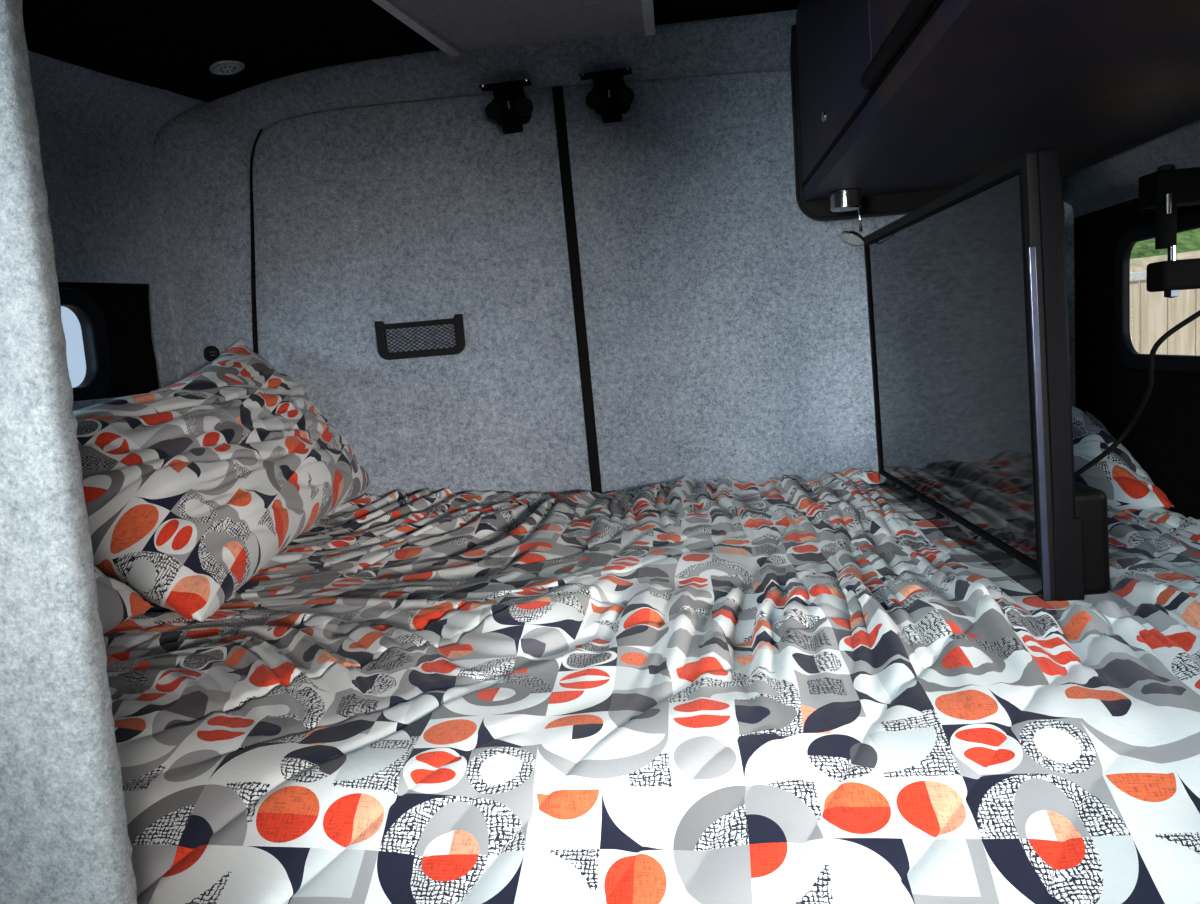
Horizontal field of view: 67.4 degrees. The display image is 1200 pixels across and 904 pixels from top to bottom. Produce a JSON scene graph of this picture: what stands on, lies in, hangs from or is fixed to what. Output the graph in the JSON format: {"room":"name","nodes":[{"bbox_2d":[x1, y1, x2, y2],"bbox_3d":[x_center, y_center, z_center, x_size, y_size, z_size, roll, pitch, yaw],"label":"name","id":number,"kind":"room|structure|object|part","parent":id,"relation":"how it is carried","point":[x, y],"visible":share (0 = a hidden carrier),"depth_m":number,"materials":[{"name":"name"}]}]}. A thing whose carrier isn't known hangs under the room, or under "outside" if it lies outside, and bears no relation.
{"room":"vehicle interior","nodes":[
{"label":"vehicle interior","id":0,"kind":"room"},
{"bbox_2d":[0,0,136,903],"bbox_3d":[-0.816,0.229,0.601,1.075,1.760,0.030,-3,7,6],"label":"wall","id":1,"kind":"structure","parent":0,"point":[64,838],"depth_m":0.52,"materials":[{"name":"fabric"}]},
{"bbox_2d":[58,282,157,398],"bbox_3d":[-1.038,-0.189,1.533,0.010,0.300,0.860,-3,7,12],"label":"wall","id":2,"kind":"structure","parent":0,"point":[124,307],"depth_m":1.84,"materials":[{"name":"black fabric"}]},
{"bbox_2d":[58,287,111,400],"bbox_3d":[-1.040,-0.167,1.470,0.034,0.220,0.624,-3,7,12],"label":"window","id":3,"kind":"structure","parent":2,"relation":"in","point":[96,382],"depth_m":1.73,"materials":[{"name":"plastic"}]},
{"bbox_2d":[28,50,206,410],"bbox_3d":[-1.159,0.288,0.509,0.074,1.712,3.300,-3,7,12],"label":"wall","id":4,"kind":"structure","parent":0,"point":[98,131],"depth_m":1.74,"materials":[{"name":"grey fabric"}]},
{"bbox_2d":[22,0,800,101],"bbox_3d":[-0.228,-0.639,0.333,2.350,0.120,3.170,-3,7,6],"label":"ceiling","id":5,"kind":"structure","parent":0,"point":[170,45],"depth_m":1.69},
{"bbox_2d":[209,60,244,75],"bbox_3d":[-0.761,-0.785,1.836,0.071,0.019,0.072,-3,7,6],"label":"recessed light","id":6,"kind":"object","parent":5,"relation":"in","point":[224,67],"visible":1,"depth_m":1.83,"materials":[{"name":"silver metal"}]},
{"bbox_2d":[372,0,654,55],"bbox_3d":[-0.395,-0.680,0.625,0.860,0.016,2.525,-3,7,6],"label":"roof panel","id":7,"kind":"object","parent":5,"relation":"attached to","point":[454,27],"visible":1,"depth_m":1.72,"materials":[{"name":"fabric"}]},
{"bbox_2d":[153,9,797,380],"bbox_3d":[0.036,-0.267,1.933,1.910,1.212,0.210,-3,7,6],"label":"wall","id":8,"kind":"structure","parent":0,"point":[201,155],"depth_m":1.94,"materials":[{"name":"grey fabric"}]},
{"bbox_2d":[204,346,219,361],"bbox_3d":[-0.881,-0.221,2.031,0.036,0.036,0.036,-10,9,-40],"label":"knob","id":9,"kind":"object","parent":8,"relation":"attached to","point":[211,353],"visible":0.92,"depth_m":2.02,"materials":[{"name":"black plastic"}]},
{"bbox_2d":[250,128,262,353],"bbox_3d":[-0.772,-0.174,2.080,0.117,1.107,0.020,-3,7,6],"label":"trim","id":10,"kind":"structure","parent":8,"relation":"attached to","point":[253,277],"depth_m":2.05,"materials":[{"name":"black rubber"}]},
{"bbox_2d":[250,87,591,503],"bbox_3d":[-0.424,-0.203,2.061,0.809,1.150,0.030,-3,7,6],"label":"door","id":11,"kind":"structure","parent":8,"relation":"in","point":[417,210],"depth_m":2.02,"materials":[{"name":"grey fabric"}]},
{"bbox_2d":[375,314,464,359],"bbox_3d":[-0.404,-0.258,2.024,0.201,0.090,0.017,-3,7,6],"label":"pocket","id":12,"kind":"object","parent":11,"relation":"attached to","point":[457,321],"visible":1,"depth_m":2.02,"materials":[{"name":"black plastic"}]},
{"bbox_2d":[479,78,532,133],"bbox_3d":[-0.195,-0.730,1.907,0.110,0.102,0.038,-3,7,6],"label":"latch","id":13,"kind":"object","parent":8,"relation":"in","point":[510,108],"depth_m":1.89,"materials":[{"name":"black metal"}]},
{"bbox_3d":[-0.199,-0.775,1.902,0.108,0.009,0.032,-3,7,6],"label":"mounting plate","id":14,"kind":"part","parent":13,"relation":"part of","materials":[{"name":"black metal"}]},
{"bbox_2d":[552,86,601,493],"bbox_3d":[-0.038,-0.228,2.001,0.053,1.130,0.012,-3,7,6],"label":"trim","id":15,"kind":"structure","parent":8,"relation":"attached to","point":[558,96],"depth_m":1.98,"materials":[{"name":"black rubber"}]},
{"bbox_2d":[571,94,607,492],"bbox_3d":[-0.013,-0.244,1.995,0.025,1.060,0.001,-3,7,6],"label":"door frame","id":16,"kind":"structure","parent":8,"relation":"attached to","point":[572,95],"depth_m":1.98,"materials":[{"name":"grey fabric"}]},
{"bbox_2d":[579,67,633,122],"bbox_3d":[0.017,-0.744,1.884,0.110,0.102,0.038,-3,7,6],"label":"latch","id":17,"kind":"object","parent":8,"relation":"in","point":[610,97],"depth_m":1.87,"materials":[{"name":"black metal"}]},
{"bbox_3d":[0.012,-0.789,1.879,0.108,0.009,0.032,-3,7,6],"label":"mounting plate","id":18,"kind":"part","parent":17,"relation":"part of","materials":[{"name":"black metal"}]},
{"bbox_2d":[562,70,1074,493],"bbox_3d":[0.487,-0.258,1.961,1.076,1.141,0.030,-3,7,6],"label":"door","id":19,"kind":"structure","parent":8,"relation":"in","point":[732,334],"depth_m":1.96,"materials":[{"name":"grey fabric"}]},
{"bbox_2d":[1063,118,1199,217],"bbox_3d":[0.705,-0.511,0.281,0.238,0.458,3.220,-3,7,6],"label":"wall","id":20,"kind":"structure","parent":0,"point":[1114,180],"depth_m":1.59,"materials":[{"name":"grey fabric"}]},
{"bbox_2d":[790,0,1199,220],"bbox_3d":[0.518,-0.540,0.529,0.518,0.418,2.680,-3,7,6],"label":"upper cabinet","id":21,"kind":"object","parent":20,"relation":"attached to","point":[904,103],"visible":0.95,"depth_m":1.15,"materials":[{"name":"laminate"}]},
{"bbox_3d":[0.378,-0.670,1.475,0.018,0.333,0.704,-3,7,6],"label":"door","id":22,"kind":"part","parent":21,"relation":"part of","materials":[{"name":"laminate"}]},
{"bbox_2d":[830,188,864,246],"bbox_3d":[0.478,-0.450,1.736,0.060,0.110,0.087,-3,7,6],"label":"light","id":23,"kind":"object","parent":21,"relation":"attached to","point":[846,199],"visible":1,"depth_m":1.72,"materials":[{"name":"silver metal"}]},
{"bbox_3d":[0.499,-0.450,1.729,0.006,0.053,0.013,-3,7,6],"label":"stem","id":24,"kind":"part","parent":23,"relation":"part of","materials":[{"name":"silver metal"}]},
{"bbox_3d":[0.651,-0.702,1.827,0.507,0.418,0.050,-3,7,6],"label":"panel","id":25,"kind":"part","parent":21,"relation":"part of","materials":[{"name":"black plastic"}]},
{"bbox_3d":[0.307,-0.582,0.767,0.018,0.333,0.718,-3,7,6],"label":"door","id":26,"kind":"part","parent":21,"relation":"part of","materials":[{"name":"laminate"}]},
{"bbox_3d":[0.302,-0.422,0.787,0.021,0.020,0.710,-3,7,6],"label":"handle","id":27,"kind":"part","parent":21,"relation":"part of","materials":[{"name":"black rubber"}]},
{"bbox_3d":[0.299,-0.368,0.547,0.020,0.031,2.630,-3,7,6],"label":"rail","id":28,"kind":"part","parent":21,"relation":"part of","materials":[{"name":"laminate"}]},
{"bbox_2d":[1074,197,1199,518],"bbox_3d":[0.878,0.346,0.376,0.012,1.345,3.230,-3,7,6],"label":"window surround","id":29,"kind":"object","parent":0,"point":[1164,440],"visible":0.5,"depth_m":1.69,"materials":[{"name":"black fabric"}]},
{"bbox_2d":[1115,210,1199,374],"bbox_3d":[0.909,-0.195,0.969,0.026,0.257,1.470,-3,7,6],"label":"window","id":30,"kind":"structure","parent":29,"relation":"attached to","point":[1181,364],"depth_m":1.63,"materials":[{"name":"plastic"}]},
{"bbox_2d":[1139,164,1199,297],"bbox_3d":[0.815,-0.291,1.168,0.193,0.170,0.062,-3,7,6],"label":"bracket","id":31,"kind":"object","parent":30,"relation":"attached to","point":[1168,188],"visible":1,"depth_m":1.15,"materials":[{"name":"black metal"}]},
{"bbox_2d":[1157,164,1174,170],"bbox_3d":[0.729,-0.366,1.160,0.020,0.007,0.020,-3,7,6],"label":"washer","id":32,"kind":"object","parent":31,"relation":"in","point":[1169,167],"depth_m":1.15,"materials":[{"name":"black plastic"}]},
{"label":"outside","id":33,"kind":"structure","parent":0,"visible":0},
{"bbox_2d":[1130,250,1199,354],"bbox_3d":[4.545,-0.696,7.561,19.500,2.092,3.000,-3,7,6],"label":"bank","id":34,"kind":"object","parent":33,"point":[1137,264],"depth_m":8.76,"materials":[{"name":"wood"}]},
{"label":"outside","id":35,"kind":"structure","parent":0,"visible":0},
{"bbox_2d":[1130,228,1199,258],"bbox_3d":[4.857,-2.845,10.452,19.750,2.033,3.800,-3,7,6],"label":"grass","id":36,"kind":"structure","parent":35,"point":[1188,241],"depth_m":9.12,"materials":[{"name":"green plant"}]},
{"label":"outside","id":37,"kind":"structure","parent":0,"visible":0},
{"bbox_3d":[1.297,1.227,2.049,26.000,0.050,24.000,-3,7,6],"label":"ground","id":38,"kind":"structure","parent":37,"visible":0},
{"bbox_2d":[1130,271,1199,355],"bbox_3d":[3.334,-0.264,5.799,4.200,1.745,0.060,-2,7,19],"label":"wooden fence","id":39,"kind":"object","parent":38,"relation":"on","point":[1159,314],"visible":0.02,"depth_m":5.65,"materials":[{"name":"brown wood"}]},
{"bbox_3d":[3.275,-1.101,5.701,4.200,0.055,0.060,-2,7,19],"label":"rail","id":40,"kind":"part","parent":39,"relation":"part of","materials":[{"name":"white wood"}]},
{"bbox_3d":[0.026,0.318,1.417,1.855,0.214,1.205,-3,7,6],"label":"mattress","id":41,"kind":"object","parent":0,"visible":0},
{"bbox_2d":[103,467,1199,903],"bbox_3d":[0.013,0.320,1.282,1.854,0.366,1.500,-3,7,6],"label":"duvet","id":42,"kind":"object","parent":41,"relation":"on","point":[789,689],"visible":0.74,"depth_m":0.80,"materials":[{"name":"fabric"}]},
{"bbox_2d":[94,566,152,633],"bbox_3d":[-0.742,0.138,0.875,0.336,0.250,0.535,-4,7,0],"label":"pillow","id":43,"kind":"object","parent":42,"relation":"on","point":[118,603],"visible":0.23,"depth_m":1.08,"materials":[{"name":"fabric"}]},
{"bbox_2d":[72,338,371,621],"bbox_3d":[-0.665,-0.013,1.594,0.374,0.398,0.904,-3,7,6],"label":"pillow","id":44,"kind":"object","parent":42,"relation":"on","point":[192,485],"visible":0.94,"depth_m":1.36,"materials":[{"name":"fabric"}]},
{"bbox_2d":[864,147,1109,601],"bbox_3d":[0.549,-0.125,1.387,0.096,0.507,0.813,-3,7,5],"label":"television","id":45,"kind":"object","parent":42,"relation":"on","point":[967,289],"visible":0.94,"depth_m":1.14,"materials":[{"name":"black plastic"}]},
{"bbox_2d":[1074,310,1199,477],"bbox_3d":[0.701,-0.085,1.199,0.276,0.284,0.084,-2,7,17],"label":"power cable","id":46,"kind":"object","parent":45,"relation":"attached to","point":[1194,316],"visible":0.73,"depth_m":1.19,"materials":[{"name":"black rubber"}]},
{"bbox_2d":[1072,406,1173,511],"bbox_3d":[0.809,0.011,1.698,0.352,0.203,0.334,-3,7,6],"label":"pillow","id":47,"kind":"object","parent":42,"relation":"on","point":[1126,486],"visible":0.27,"depth_m":1.55,"materials":[{"name":"fabric"}]}
]}

